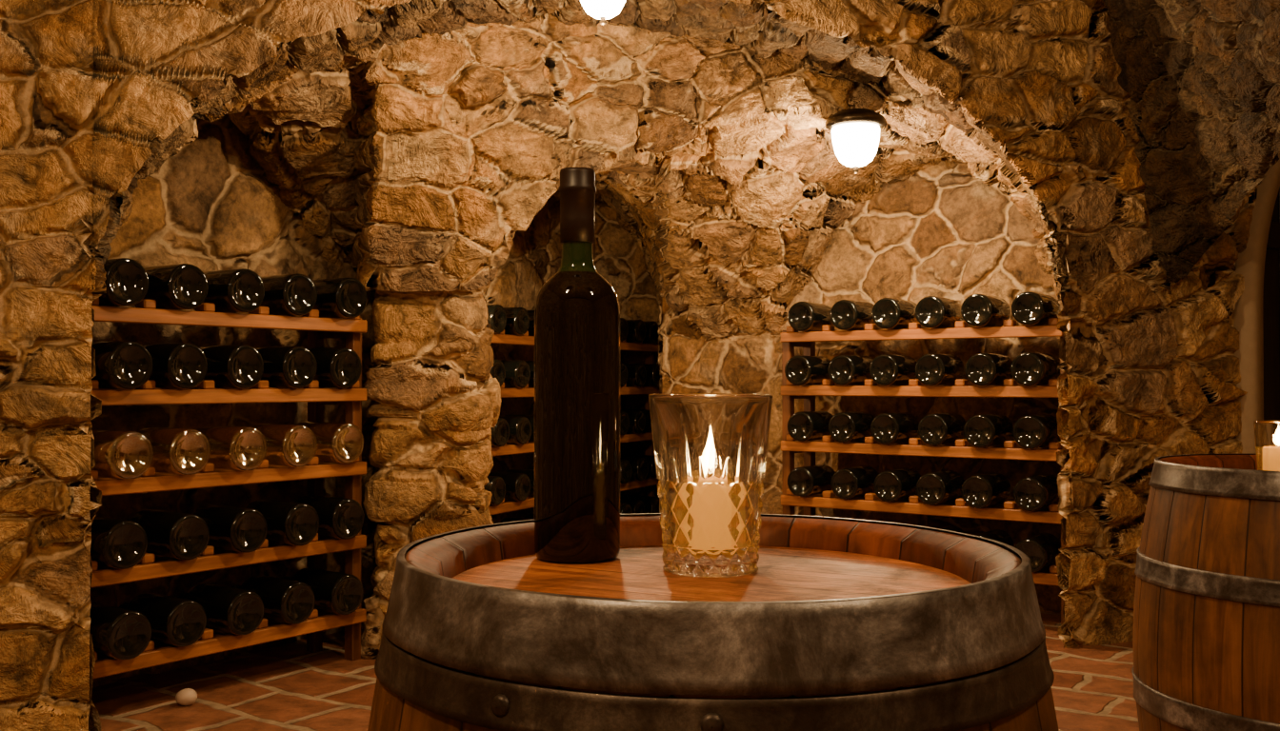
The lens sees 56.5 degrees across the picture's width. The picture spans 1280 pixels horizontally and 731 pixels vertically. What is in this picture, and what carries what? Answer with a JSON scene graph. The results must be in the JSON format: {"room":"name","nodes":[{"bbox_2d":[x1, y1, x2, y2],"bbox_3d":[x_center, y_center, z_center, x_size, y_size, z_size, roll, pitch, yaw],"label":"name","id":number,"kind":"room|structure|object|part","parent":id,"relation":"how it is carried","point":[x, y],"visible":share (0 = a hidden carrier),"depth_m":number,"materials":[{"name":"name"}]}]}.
{"room":"wine cellar","nodes":[
{"label":"wine cellar","id":0,"kind":"room"},
{"bbox_2d":[90,113,378,687],"bbox_3d":[-1.351,-0.144,3.573,0.002,2.120,1.892,-1,-1,36],"label":"wall","id":1,"kind":"structure","parent":0,"point":[210,207],"depth_m":3.65,"materials":[{"name":"stone"}]},
{"bbox_2d":[91,611,1139,730],"bbox_3d":[0.400,0.883,2.539,6.000,0.001,8.700,0,-1,0],"label":"floor","id":2,"kind":"structure","parent":0,"point":[284,688],"depth_m":3.25,"materials":[{"name":"tile"}]},
{"bbox_2d":[175,688,197,705],"bbox_3d":[-1.189,0.869,3.119,0.054,0.044,0.054,0,-1,0],"label":"pebble","id":3,"kind":"object","parent":2,"relation":"on","point":[187,696],"visible":1,"depth_m":3.10,"materials":[{"name":"beige stone"}]},
{"bbox_2d":[89,258,367,679],"bbox_3d":[-1.182,0.324,3.313,0.322,1.178,0.926,-1,-1,36],"label":"wine rack","id":4,"kind":"object","parent":2,"relation":"on","point":[152,630],"visible":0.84,"depth_m":3.23,"materials":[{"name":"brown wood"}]},
{"bbox_2d":[360,253,501,659],"bbox_3d":[-0.664,0.194,3.788,0.370,1.450,0.368,0,-1,0],"label":"stone pillar","id":5,"kind":"structure","parent":2,"relation":"on","point":[432,392],"depth_m":3.63,"materials":[{"name":"beige stone"}]},
{"bbox_2d":[483,304,659,523],"bbox_3d":[-0.369,0.351,5.497,0.323,1.179,1.728,0,-1,26],"label":"wine rack","id":6,"kind":"object","parent":2,"relation":"on","point":[510,490],"visible":0.32,"depth_m":5.10,"materials":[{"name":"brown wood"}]},
{"bbox_2d":[367,513,1059,730],"bbox_3d":[0.061,0.513,1.058,0.624,0.702,0.625,-1,-1,38],"label":"wine barrel","id":7,"kind":"object","parent":2,"relation":"on","point":[841,624],"visible":0.92,"depth_m":0.83,"materials":[{"name":"brown wood"}]},
{"bbox_2d":[534,167,619,563],"bbox_3d":[-0.063,-0.003,1.195,0.086,0.390,0.086,0,-1,0],"label":"wine bottle","id":8,"kind":"object","parent":7,"relation":"on","point":[577,310],"visible":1,"depth_m":1.16,"materials":[{"name":"black glass"}]},
{"bbox_2d":[648,393,772,578],"bbox_3d":[0.066,0.109,1.115,0.118,0.165,0.118,0,-1,0],"label":"tumbler","id":9,"kind":"object","parent":7,"relation":"on","point":[710,450],"visible":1,"depth_m":1.07,"materials":[{"name":"clear glass"}]},
{"bbox_2d":[780,291,1065,625],"bbox_3d":[1.046,0.339,4.390,1.101,1.175,0.326,-1,-1,35],"label":"wine rack","id":10,"kind":"object","parent":2,"relation":"on","point":[1035,499],"visible":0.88,"depth_m":4.29,"materials":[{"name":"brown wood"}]},
{"bbox_2d":[1131,453,1279,730],"bbox_3d":[1.224,0.526,2.144,0.630,0.702,0.631,0,-1,-23],"label":"wine barrel","id":11,"kind":"object","parent":2,"relation":"on","point":[1206,637],"visible":0.99,"depth_m":2.01,"materials":[{"name":"brown wood"}]},
{"bbox_2d":[1253,420,1279,471],"bbox_3d":[1.142,0.152,2.128,0.082,0.105,0.082,0,-1,0],"label":"tumbler","id":12,"kind":"object","parent":11,"relation":"on","point":[1267,433],"visible":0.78,"depth_m":2.11,"materials":[{"name":"clear glass"}]},
{"bbox_2d":[0,0,1261,730],"bbox_3d":[0.223,-0.376,4.986,6.409,2.620,3.009,0,-1,-21],"label":"wall","id":13,"kind":"structure","parent":0,"point":[402,133],"depth_m":3.62,"materials":[{"name":"stone"}]},
{"bbox_2d":[825,108,885,174],"bbox_3d":[0.708,-0.731,3.910,0.196,0.202,0.196,0,-1,0],"label":"ceiling lamp","id":14,"kind":"object","parent":13,"relation":"attached to","point":[855,132],"visible":1,"depth_m":3.85,"materials":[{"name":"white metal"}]},
{"bbox_3d":[0.708,-0.718,3.909,0.160,0.132,0.160,0,-1,0],"label":"lamp shade","id":15,"kind":"part","parent":14,"relation":"part of","materials":[{"name":"white glass"}]},
{"bbox_2d":[1234,150,1279,454],"bbox_3d":[2.470,-0.061,4.387,1.026,1.975,0.395,0,-1,-21],"label":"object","id":16,"kind":"structure","parent":13,"relation":"in","point":[1257,310],"depth_m":4.05,"materials":[{"name":"paint"}]},
{"bbox_2d":[482,157,1063,613],"bbox_3d":[0.023,-0.229,4.742,2.229,2.320,2.970,1,-1,-36],"label":"wall","id":17,"kind":"structure","parent":0,"point":[938,231],"depth_m":4.76,"materials":[{"name":"stone"}]},
{"bbox_2d":[1102,0,1279,294],"bbox_3d":[1.622,-0.937,2.977,0.414,1.377,1.930,0,-1,0],"label":"vaulted ceiling","id":18,"kind":"structure","parent":0,"point":[1201,78],"depth_m":3.51,"materials":[{"name":"stone"}]},
{"bbox_3d":[0.450,-1.856,1.524,5.500,0.350,6.400,0,-1,0],"label":"ceiling","id":19,"kind":"structure","parent":0,"visible":0},
{"bbox_2d":[580,0,625,25],"bbox_3d":[-0.090,-1.351,2.917,0.157,1.038,0.157,0,-1,0],"label":"pendant lamp","id":20,"kind":"object","parent":19,"relation":"hanging from","point":[603,10],"visible":1,"depth_m":2.89,"materials":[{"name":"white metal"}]}
]}

